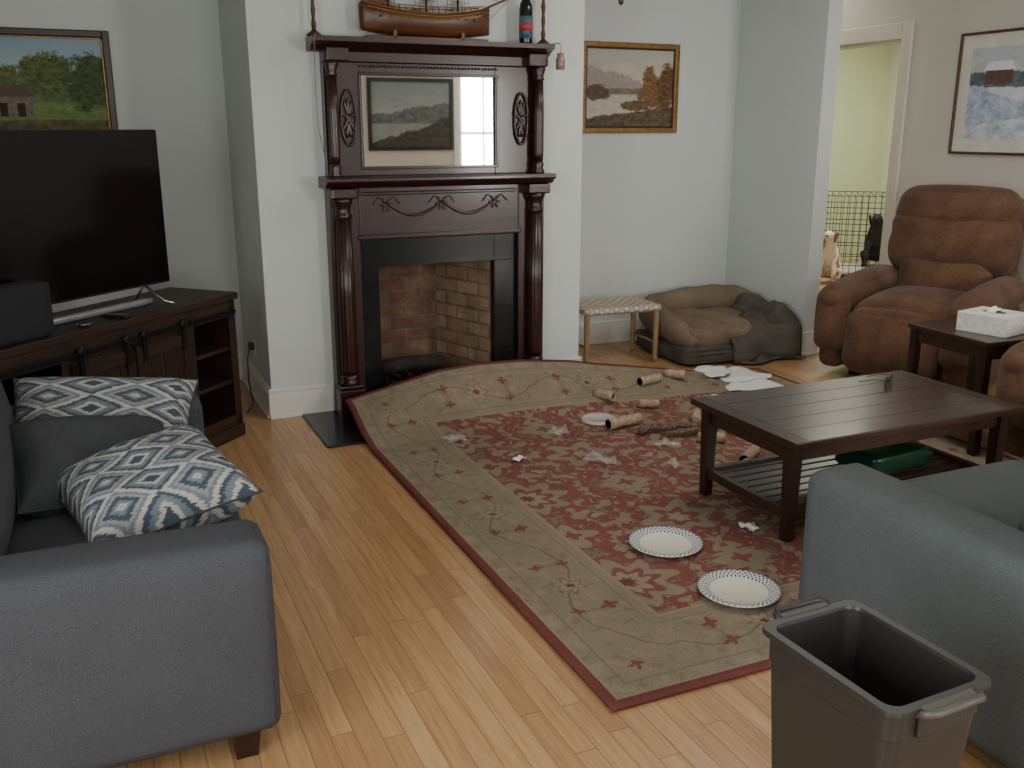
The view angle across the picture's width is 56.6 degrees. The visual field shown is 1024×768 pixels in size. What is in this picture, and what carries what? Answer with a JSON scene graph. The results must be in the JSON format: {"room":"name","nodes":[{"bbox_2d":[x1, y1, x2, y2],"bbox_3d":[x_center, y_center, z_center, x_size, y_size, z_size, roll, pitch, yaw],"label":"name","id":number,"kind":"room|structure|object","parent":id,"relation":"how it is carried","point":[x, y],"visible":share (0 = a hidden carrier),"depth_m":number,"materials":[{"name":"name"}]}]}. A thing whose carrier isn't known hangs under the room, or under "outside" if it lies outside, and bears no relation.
{"room":"living room","nodes":[
{"label":"living room","id":0,"kind":"room"},
{"bbox_2d":[247,339,256,412],"bbox_3d":[-1.565,-0.053,5.681,0.124,0.354,0.388,-7,16,-23],"label":"power cord","id":1,"kind":"object","parent":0,"point":[251,345],"depth_m":5.78,"materials":[{"name":"black plastic"}]},
{"bbox_2d":[0,0,741,353],"bbox_3d":[-1.171,-1.522,6.260,6.540,2.900,0.120,-7,16,-23],"label":"wall","id":2,"kind":"structure","parent":0,"point":[655,207],"depth_m":6.90,"materials":[{"name":"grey paint"}]},
{"bbox_2d":[0,27,117,128],"bbox_3d":[-2.739,-1.658,5.415,0.880,0.700,0.028,-7,16,-23],"label":"landscape painting","id":3,"kind":"object","parent":2,"relation":"attached to","point":[50,78],"visible":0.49,"depth_m":5.45,"materials":[{"name":"paint"}]},
{"bbox_2d":[238,357,242,376],"bbox_3d":[-2.892,0.024,5.802,2.470,0.150,0.020,-7,16,-23],"label":"board","id":4,"kind":"object","parent":2,"relation":"attached to","point":[239,358],"visible":0.05,"depth_m":6.26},
{"bbox_2d":[578,318,646,342],"bbox_3d":[0.886,-0.423,7.423,1.860,0.175,0.020,-7,16,-23],"label":"board","id":5,"kind":"object","parent":2,"relation":"attached to","point":[611,331],"depth_m":7.35,"materials":[{"name":"white wood"}]},
{"bbox_2d":[582,41,679,132],"bbox_3d":[0.865,-2.160,6.941,0.820,0.630,0.028,-7,16,-23],"label":"landscape painting","id":6,"kind":"object","parent":2,"relation":"attached to","point":[628,87],"visible":0.97,"depth_m":6.94},
{"bbox_2d":[218,0,584,408],"bbox_3d":[-0.668,-1.424,5.894,1.970,2.900,0.980,-7,16,-23],"label":"wall","id":7,"kind":"structure","parent":0,"point":[277,160],"depth_m":5.36,"materials":[{"name":"white paint"}]},
{"bbox_2d":[242,354,270,418],"bbox_3d":[-1.579,0.000,5.845,0.032,0.175,0.960,-7,16,-23],"label":"baseboard","id":8,"kind":"structure","parent":7,"relation":"attached to","point":[259,387],"depth_m":5.77,"materials":[{"name":"white wood"}]},
{"bbox_2d":[268,383,334,419],"bbox_3d":[-1.212,0.098,5.478,0.370,0.175,0.032,-7,16,-23],"label":"baseboard","id":9,"kind":"structure","parent":7,"relation":"attached to","point":[288,402],"depth_m":5.47,"materials":[{"name":"white wood"}]},
{"bbox_2d":[305,35,555,416],"bbox_3d":[-0.421,-0.886,5.490,1.390,2.070,0.230,-7,16,-23],"label":"fireplace mantel","id":10,"kind":"object","parent":7,"relation":"attached to","point":[434,149],"visible":0.97,"depth_m":5.42,"materials":[{"name":"brown wood"}]},
{"bbox_2d":[306,0,321,36],"bbox_3d":[-1.035,-2.054,4.911,0.084,0.485,0.084,-7,16,-23],"label":"candlestick","id":11,"kind":"object","parent":10,"relation":"on","point":[313,22],"visible":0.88,"depth_m":4.94,"materials":[{"name":"brown wood"}]},
{"bbox_2d":[314,33,325,160],"bbox_3d":[-1.021,-1.500,4.982,0.041,0.639,0.109,-7,16,-23],"label":"chain","id":12,"kind":"object","parent":10,"relation":"hanging from","point":[314,33],"visible":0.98,"depth_m":4.94,"materials":[{"name":"brown metal"}]},
{"bbox_2d":[358,72,498,169],"bbox_3d":[-0.461,-1.483,5.371,0.820,0.515,0.045,-7,16,-23],"label":"mirror","id":13,"kind":"object","parent":10,"relation":"on","point":[407,120],"depth_m":5.37,"materials":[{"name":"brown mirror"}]},
{"bbox_2d":[356,0,508,41],"bbox_3d":[-0.407,-2.245,5.144,0.911,0.734,0.204,-7,16,-23],"label":"model ship","id":14,"kind":"object","parent":10,"relation":"on","point":[375,16],"visible":0.99,"depth_m":5.13,"materials":[{"name":"brown wood"}]},
{"bbox_2d":[318,172,555,188],"bbox_3d":[-0.404,-1.161,5.413,1.360,0.060,0.210,-7,16,-23],"label":"shelf","id":15,"kind":"object","parent":10,"relation":"attached to","point":[331,180],"depth_m":5.35,"materials":[{"name":"brown wood"}]},
{"bbox_2d":[519,0,532,42],"bbox_3d":[0.079,-2.097,5.390,0.078,0.322,0.078,-7,16,-23],"label":"wine bottle","id":16,"kind":"object","parent":10,"relation":"on","point":[525,9],"visible":0.84,"depth_m":5.37,"materials":[{"name":"black glass"}]},
{"bbox_2d":[537,0,549,43],"bbox_3d":[0.180,-2.193,5.433,0.084,0.485,0.084,-7,16,-23],"label":"candlestick","id":17,"kind":"object","parent":10,"relation":"on","point":[543,5],"visible":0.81,"depth_m":5.46,"materials":[{"name":"brown metal"}]},
{"bbox_2d":[554,43,564,69],"bbox_3d":[0.258,-1.882,5.462,0.052,0.148,0.141,-7,16,-23],"label":"lantern","id":18,"kind":"object","parent":10,"relation":"hanging from","point":[560,60],"visible":0.98,"depth_m":5.41,"materials":[{"name":"glass"}]},
{"bbox_2d":[556,53,564,69],"bbox_3d":[0.277,-1.844,5.430,0.052,0.092,0.052,-7,16,-23],"label":"jar","id":19,"kind":"object","parent":18,"relation":"on","point":[560,60],"depth_m":5.41,"materials":[{"name":"pink glass"}]},
{"bbox_2d":[550,356,581,360],"bbox_3d":[0.314,-0.078,6.135,0.310,0.175,0.032,-7,16,-23],"label":"baseboard","id":20,"kind":"structure","parent":7,"relation":"attached to","point":[579,358],"depth_m":6.15,"materials":[{"name":"white wood"}]},
{"bbox_2d":[114,259,1022,767],"bbox_3d":[2.206,0.178,5.711,11.920,0.100,12.200,-7,16,-23],"label":"floor","id":21,"kind":"structure","parent":0,"point":[395,649],"depth_m":2.96,"materials":[{"name":"brown wood"}]},
{"bbox_2d":[0,287,245,447],"bbox_3d":[-1.899,0.062,4.443,0.475,0.780,1.540,6,16,20],"label":"tv stand","id":22,"kind":"object","parent":21,"relation":"on","point":[193,337],"visible":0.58,"depth_m":4.51,"materials":[{"name":"brown wood"}]},
{"bbox_2d":[6,393,13,404],"bbox_3d":[-2.124,0.098,3.922,0.398,0.020,0.320,6,16,20],"label":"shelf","id":23,"kind":"object","parent":22,"relation":"attached to","point":[10,396],"depth_m":4.04,"materials":[{"name":"brown wood"}]},
{"bbox_2d":[0,280,54,346],"bbox_3d":[-2.005,-0.276,3.762,0.130,0.225,0.360,6,16,20],"label":"speaker","id":24,"kind":"object","parent":22,"relation":"on","point":[26,314],"visible":1,"depth_m":3.77},
{"bbox_2d":[76,322,90,326],"bbox_3d":[-1.843,-0.254,4.091,0.064,0.013,0.064,-7,16,-23],"label":"dish","id":25,"kind":"object","parent":22,"relation":"on","point":[82,324],"visible":1,"depth_m":4.09,"materials":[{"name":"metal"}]},
{"bbox_2d":[0,129,174,304],"bbox_3d":[-1.953,-0.672,4.090,0.266,0.819,1.240,6,16,22],"label":"television","id":26,"kind":"object","parent":22,"relation":"on","point":[82,215],"visible":0.98,"depth_m":4.17,"materials":[{"name":"black plastic"}]},
{"bbox_2d":[53,298,152,325],"bbox_3d":[-1.874,-0.333,4.345,0.035,0.032,0.620,6,16,22],"label":"soundbar","id":27,"kind":"object","parent":22,"relation":"on","point":[141,302],"visible":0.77,"depth_m":4.32,"materials":[{"name":"silver metal"}]},
{"bbox_2d":[103,313,131,318],"bbox_3d":[-1.781,-0.308,4.287,0.130,0.016,0.040,4,16,15],"label":"remote control","id":28,"kind":"object","parent":22,"relation":"on","point":[109,315],"visible":1,"depth_m":4.27,"materials":[{"name":"plastic"}]},
{"bbox_2d":[195,342,228,360],"bbox_3d":[-1.718,-0.176,4.945,0.398,0.020,0.290,6,16,20],"label":"shelf","id":29,"kind":"object","parent":22,"relation":"attached to","point":[203,349],"depth_m":4.94,"materials":[{"name":"brown wood"}]},
{"bbox_2d":[198,375,231,394],"bbox_3d":[-1.718,-0.002,4.992,0.398,0.020,0.290,6,16,20],"label":"shelf","id":30,"kind":"object","parent":22,"relation":"attached to","point":[207,383],"depth_m":4.99,"materials":[{"name":"brown wood"}]},
{"bbox_2d":[203,412,228,426],"bbox_3d":[-1.925,0.340,4.528,0.420,0.020,1.500,6,16,20],"label":"shelf","id":31,"kind":"object","parent":22,"relation":"attached to","point":[211,419],"depth_m":5.05,"materials":[{"name":"brown wood"}]},
{"bbox_2d":[0,380,280,767],"bbox_3d":[-1.391,0.425,2.895,1.050,0.879,1.656,-7,16,-23],"label":"loveseat","id":32,"kind":"object","parent":21,"relation":"on","point":[115,652],"visible":0.62,"depth_m":2.27,"materials":[{"name":"grey fabric"}]},
{"bbox_2d":[0,380,17,555],"bbox_3d":[-1.589,0.235,2.753,0.249,0.419,1.192,-17,20,-20],"label":"cushion","id":33,"kind":"object","parent":32,"relation":"on","point":[8,482],"depth_m":2.66,"materials":[{"name":"grey fabric"}]},
{"bbox_2d":[9,415,164,517],"bbox_3d":[-1.297,0.252,2.982,0.539,0.282,0.424,-11,18,-35],"label":"throw pillow","id":34,"kind":"object","parent":32,"relation":"on","point":[44,448],"visible":0.45,"depth_m":2.86,"materials":[{"name":"fabric"}]},
{"bbox_2d":[13,377,198,428],"bbox_3d":[-1.426,0.150,3.304,0.643,0.333,0.352,-4,15,-14],"label":"throw pillow","id":35,"kind":"object","parent":32,"relation":"on","point":[169,401],"visible":0.45,"depth_m":3.28,"materials":[{"name":"fabric"}]},
{"bbox_2d":[7,510,240,554],"bbox_3d":[-1.297,0.448,2.945,0.844,0.229,1.192,-7,16,-23],"label":"seat cushion","id":36,"kind":"object","parent":32,"relation":"on","point":[28,534],"depth_m":2.65,"materials":[{"name":"grey fabric"}]},
{"bbox_2d":[57,425,262,541],"bbox_3d":[-1.048,0.308,2.773,0.492,0.276,0.439,-11,19,-36],"label":"throw pillow","id":37,"kind":"object","parent":32,"relation":"on","point":[174,477],"visible":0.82,"depth_m":2.67,"materials":[{"name":"fabric"}]},
{"bbox_2d":[302,410,365,447],"bbox_3d":[-0.313,0.165,5.544,1.690,0.012,0.640,-7,16,-23],"label":"slate","id":38,"kind":"object","parent":21,"relation":"on","point":[334,430],"visible":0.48,"depth_m":5.22,"materials":[{"name":"black stone"}]},
{"bbox_2d":[378,260,490,386],"bbox_3d":[-0.557,-0.430,5.952,0.820,0.950,0.560,-7,16,-23],"label":"firebox","id":39,"kind":"object","parent":21,"relation":"on","point":[444,309],"depth_m":6.13,"materials":[{"name":"brown brick"}]},
{"bbox_2d":[580,337,636,344],"bbox_3d":[0.888,-0.347,7.438,1.860,0.020,0.032,-7,16,-23],"label":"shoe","id":40,"kind":"object","parent":21,"relation":"on","point":[626,339],"visible":0.11,"depth_m":7.36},
{"bbox_2d":[578,296,660,361],"bbox_3d":[0.706,-0.380,6.796,0.600,0.416,0.400,-6,16,-20],"label":"stool","id":41,"kind":"object","parent":21,"relation":"on","point":[633,305],"visible":0.7,"depth_m":6.69,"materials":[{"name":"brown wood"}]},
{"bbox_2d":[345,359,1018,711],"bbox_3d":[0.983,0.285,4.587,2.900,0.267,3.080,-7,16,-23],"label":"area rug","id":42,"kind":"object","parent":21,"relation":"on","point":[551,528],"visible":0.56,"depth_m":4.10,"materials":[{"name":"beige fabric"}]},
{"bbox_2d":[512,455,526,460],"bbox_3d":[0.034,0.367,4.704,0.075,0.022,0.053,-10,18,-33],"label":"paper scrap","id":43,"kind":"object","parent":42,"relation":"on","point":[519,457],"visible":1,"depth_m":4.69,"materials":[{"name":"white paper"}]},
{"bbox_2d":[580,412,615,425],"bbox_3d":[0.489,0.196,5.355,0.208,0.015,0.208,-7,16,-23],"label":"paper plate","id":44,"kind":"object","parent":42,"relation":"on","point":[598,419],"visible":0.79,"depth_m":5.36,"materials":[{"name":"white paper"}]},
{"bbox_2d":[593,388,615,400],"bbox_3d":[0.547,0.063,5.618,0.130,0.058,0.058,11,18,35],"label":"cardboard tube","id":45,"kind":"object","parent":42,"relation":"on","point":[599,393],"visible":1,"depth_m":5.60,"materials":[{"name":"beige cardboard"}]},
{"bbox_2d":[605,413,642,429],"bbox_3d":[0.618,0.205,5.236,0.220,0.062,0.062,-9,18,-31],"label":"cardboard tube","id":46,"kind":"object","parent":42,"relation":"on","point":[637,418],"visible":1,"depth_m":5.21,"materials":[{"name":"beige cardboard"}]},
{"bbox_2d":[638,399,659,407],"bbox_3d":[0.805,0.115,5.592,0.120,0.052,0.052,0,15,1],"label":"cardboard tube","id":47,"kind":"object","parent":42,"relation":"on","point":[642,403],"visible":1,"depth_m":5.57,"materials":[{"name":"beige cardboard"}]},
{"bbox_2d":[637,373,662,385],"bbox_3d":[0.855,-0.027,5.894,0.170,0.058,0.058,-11,18,-35],"label":"cardboard tube","id":48,"kind":"object","parent":42,"relation":"on","point":[654,378],"visible":1,"depth_m":5.87,"materials":[{"name":"beige cardboard"}]},
{"bbox_2d":[629,526,702,556],"bbox_3d":[0.604,0.627,3.739,0.286,0.022,0.286,-7,16,-23],"label":"paper plate","id":49,"kind":"object","parent":42,"relation":"on","point":[661,541],"visible":1,"depth_m":3.76,"materials":[{"name":"white paper"}]},
{"bbox_2d":[637,421,700,435],"bbox_3d":[0.914,0.238,5.130,0.484,0.045,0.165,-3,15,-12],"label":"toy","id":50,"kind":"object","parent":42,"relation":"on","point":[687,427],"visible":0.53,"depth_m":5.11,"materials":[{"name":"brown fabric"}]},
{"bbox_2d":[664,369,685,378],"bbox_3d":[1.037,-0.065,6.048,0.130,0.058,0.058,4,16,15],"label":"cardboard tube","id":51,"kind":"object","parent":42,"relation":"on","point":[671,373],"visible":1,"depth_m":6.03,"materials":[{"name":"beige cardboard"}]},
{"bbox_2d":[691,408,700,422],"bbox_3d":[1.034,0.183,5.331,0.054,0.054,0.170,3,15,11],"label":"cardboard tube","id":52,"kind":"object","parent":42,"relation":"on","point":[696,413],"visible":0.84,"depth_m":5.27,"materials":[{"name":"beige cardboard"}]},
{"bbox_2d":[697,432,725,442],"bbox_3d":[1.045,0.279,4.976,0.140,0.054,0.054,2,15,6],"label":"cardboard tube","id":53,"kind":"object","parent":42,"relation":"on","point":[721,437],"visible":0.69,"depth_m":4.95,"materials":[{"name":"brown cardboard"}]},
{"bbox_2d":[693,365,731,376],"bbox_3d":[1.330,-0.086,6.302,0.250,0.025,0.324,4,15,14],"label":"paper sheet","id":54,"kind":"object","parent":42,"relation":"on","point":[711,371],"visible":1,"depth_m":6.32,"materials":[{"name":"white paper"}]},
{"bbox_2d":[698,569,780,607],"bbox_3d":[0.802,0.729,3.358,0.286,0.022,0.286,-7,16,-23],"label":"paper plate","id":55,"kind":"object","parent":42,"relation":"on","point":[734,588],"visible":1,"depth_m":3.37,"materials":[{"name":"white paper"}]},
{"bbox_2d":[718,366,771,381],"bbox_3d":[1.525,-0.055,6.264,0.325,0.024,0.400,11,19,36],"label":"paper sheet","id":56,"kind":"object","parent":42,"relation":"on","point":[738,374],"visible":0.94,"depth_m":6.27,"materials":[{"name":"white paper"}]},
{"bbox_2d":[738,522,758,531],"bbox_3d":[0.977,0.583,3.893,0.070,0.020,0.099,-2,15,-8],"label":"paper scrap","id":57,"kind":"object","parent":42,"relation":"on","point":[752,526],"visible":1,"depth_m":3.90,"materials":[{"name":"white paper"}]},
{"bbox_2d":[738,445,760,460],"bbox_3d":[1.175,0.351,4.693,0.060,0.060,0.180,9,17,30],"label":"cardboard tube","id":58,"kind":"object","parent":42,"relation":"on","point":[753,451],"visible":0.66,"depth_m":4.67,"materials":[{"name":"brown cardboard"}]},
{"bbox_2d":[725,378,782,390],"bbox_3d":[1.542,0.007,6.039,0.399,0.020,0.325,0,15,-1],"label":"paper sheet","id":59,"kind":"object","parent":42,"relation":"on","point":[758,383],"visible":0.84,"depth_m":6.04,"materials":[{"name":"white paper"}]},
{"bbox_2d":[690,370,1023,542],"bbox_3d":[1.499,0.289,4.202,1.240,0.435,0.700,-7,16,-23],"label":"coffee table","id":60,"kind":"object","parent":42,"relation":"on","point":[805,425],"visible":0.86,"depth_m":4.08,"materials":[{"name":"brown wood"}]},
{"bbox_2d":[858,374,891,386],"bbox_3d":[1.700,-0.026,4.440,0.120,0.050,0.132,11,18,35],"label":"eyeglasses","id":61,"kind":"object","parent":60,"relation":"on","point":[887,380],"visible":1,"depth_m":4.41,"materials":[{"name":"metal"}]},
{"bbox_2d":[835,441,932,473],"bbox_3d":[1.683,0.319,4.318,0.370,0.090,0.250,-8,17,-27],"label":"storage box","id":62,"kind":"object","parent":60,"relation":"on","point":[896,457],"visible":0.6,"depth_m":4.22,"materials":[{"name":"plastic"}]},
{"bbox_2d":[906,319,1023,455],"bbox_3d":[2.446,-0.003,5.002,0.500,0.585,0.540,-5,16,-19],"label":"side table","id":63,"kind":"object","parent":42,"relation":"on","point":[981,349],"visible":0.49,"depth_m":4.79,"materials":[{"name":"brown wood"}]},
{"bbox_2d":[956,306,1023,337],"bbox_3d":[2.461,-0.334,4.853,0.240,0.132,0.260,-11,18,-35],"label":"tissue box","id":64,"kind":"object","parent":63,"relation":"on","point":[995,321],"visible":1,"depth_m":4.78,"materials":[{"name":"white cardboard"}]},
{"bbox_2d":[635,284,805,364],"bbox_3d":[1.523,-0.433,6.986,1.031,0.479,0.926,-6,16,-21],"label":"dog bed","id":65,"kind":"object","parent":21,"relation":"on","point":[712,323],"visible":0.99,"depth_m":6.79,"materials":[{"name":"grey fabric"}]},
{"bbox_2d":[820,231,841,282],"bbox_3d":[3.388,-1.361,10.137,0.498,0.575,0.307,-10,18,-33],"label":"dog","id":66,"kind":"object","parent":21,"relation":"on","point":[831,265],"visible":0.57,"depth_m":10.04},
{"bbox_2d":[821,191,885,277],"bbox_3d":[3.978,-1.701,10.784,1.247,0.904,0.847,4,16,15],"label":"gate","id":67,"kind":"object","parent":21,"relation":"on","point":[847,268],"visible":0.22,"depth_m":10.57,"materials":[{"name":"black metal"}]},
{"bbox_2d":[762,595,990,767],"bbox_3d":[0.693,0.814,1.915,0.262,0.637,0.422,-7,17,-25],"label":"waste bin","id":68,"kind":"object","parent":21,"relation":"on","point":[852,686],"visible":1,"depth_m":1.85,"materials":[{"name":"grey plastic"}]},
{"bbox_2d":[798,456,1023,767],"bbox_3d":[1.588,0.475,2.709,1.166,0.879,0.950,-7,16,-23],"label":"sofa","id":69,"kind":"object","parent":21,"relation":"on","point":[940,556],"visible":0.86,"depth_m":2.49,"materials":[{"name":"grey blue-grey fabric upholstery"}]},
{"bbox_2d":[902,460,1023,528],"bbox_3d":[1.546,0.441,2.797,0.702,0.229,0.744,-7,16,-23],"label":"seat cushion","id":70,"kind":"object","parent":69,"relation":"on","point":[995,491],"depth_m":2.87,"materials":[{"name":"grey fabric"}]},
{"bbox_2d":[1018,511,1023,531],"bbox_3d":[1.656,0.302,2.505,0.702,0.419,0.249,-7,26,-23],"label":"cushion","id":71,"kind":"object","parent":69,"relation":"on","point":[1021,525],"depth_m":2.46,"materials":[{"name":"grey fabric"}]},
{"bbox_2d":[814,184,1023,387],"bbox_3d":[2.732,-0.665,6.275,1.070,1.237,1.251,14,20,42],"label":"recliner","id":72,"kind":"object","parent":21,"relation":"on","point":[952,249],"visible":0.79,"depth_m":6.21,"materials":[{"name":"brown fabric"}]},
{"bbox_2d":[995,341,1023,457],"bbox_3d":[2.987,-0.140,4.252,1.251,1.237,1.070,-7,16,-23],"label":"recliner","id":73,"kind":"object","parent":21,"relation":"on","point":[1010,380],"visible":0.78,"depth_m":4.46,"materials":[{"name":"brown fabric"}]},
{"bbox_2d":[725,0,843,331],"bbox_3d":[1.635,-1.933,7.795,0.120,2.900,2.660,-7,16,-23],"label":"wall","id":74,"kind":"structure","parent":0,"point":[788,56],"depth_m":6.92,"materials":[{"name":"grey paint"}]},
{"bbox_2d":[801,331,818,355],"bbox_3d":[2.183,-0.299,6.960,0.160,0.175,0.032,-7,16,-23],"label":"baseboard","id":75,"kind":"structure","parent":74,"relation":"attached to","point":[809,347],"depth_m":6.95,"materials":[{"name":"white wood"}]},
{"bbox_2d":[824,45,891,259],"bbox_3d":[3.154,-2.870,11.292,3.400,2.900,0.120,-7,16,-23],"label":"wall","id":76,"kind":"structure","parent":0,"point":[863,73],"depth_m":11.68,"materials":[{"name":"yellow paint"}]},
{"bbox_2d":[860,214,882,266],"bbox_3d":[4.154,-1.648,10.830,0.320,0.609,0.603,7,17,25],"label":"dog","id":77,"kind":"object","parent":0,"point":[874,236],"depth_m":10.75},
{"bbox_2d":[841,0,906,44],"bbox_3d":[2.817,-3.038,7.551,0.120,0.640,0.970,-7,16,-23],"label":"wall","id":78,"kind":"structure","parent":0,"point":[856,13],"depth_m":7.44,"materials":[{"name":"white paint"}]},
{"bbox_2d":[840,22,902,49],"bbox_3d":[2.806,-2.776,7.615,0.145,0.140,0.970,-7,16,-23],"label":"door frame","id":79,"kind":"structure","parent":78,"relation":"attached to","point":[892,32],"depth_m":7.44,"materials":[{"name":"white wood"}]},
{"bbox_2d":[875,44,900,217],"bbox_3d":[5.551,-2.521,9.986,0.120,2.900,4.300,-7,16,-23],"label":"wall","id":80,"kind":"structure","parent":0,"point":[895,49],"depth_m":11.75,"materials":[{"name":"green paint"}]},
{"bbox_2d":[890,0,1023,311],"bbox_3d":[4.591,-0.915,3.996,0.120,2.900,7.750,-7,16,-23],"label":"wall","id":81,"kind":"structure","parent":0,"point":[939,24],"depth_m":6.91,"materials":[{"name":"white paint"}]},
{"bbox_2d":[879,21,914,264],"bbox_3d":[2.969,-1.561,7.410,0.025,2.380,0.100,-7,16,-23],"label":"door frame","id":82,"kind":"structure","parent":81,"relation":"attached to","point":[908,27],"depth_m":7.30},
{"bbox_2d":[948,27,1023,155],"bbox_3d":[3.364,-1.957,6.375,0.028,0.820,0.950,-7,16,-23],"label":"print","id":83,"kind":"object","parent":81,"relation":"attached to","point":[988,104],"visible":1,"depth_m":6.54,"materials":[{"name":"white paper"}]},
{"bbox_2d":[963,44,1023,138],"bbox_3d":[3.366,-1.957,6.376,0.001,0.604,0.734,-7,16,-23],"label":"artwork","id":84,"kind":"object","parent":83,"relation":"attached to","point":[993,111],"depth_m":6.51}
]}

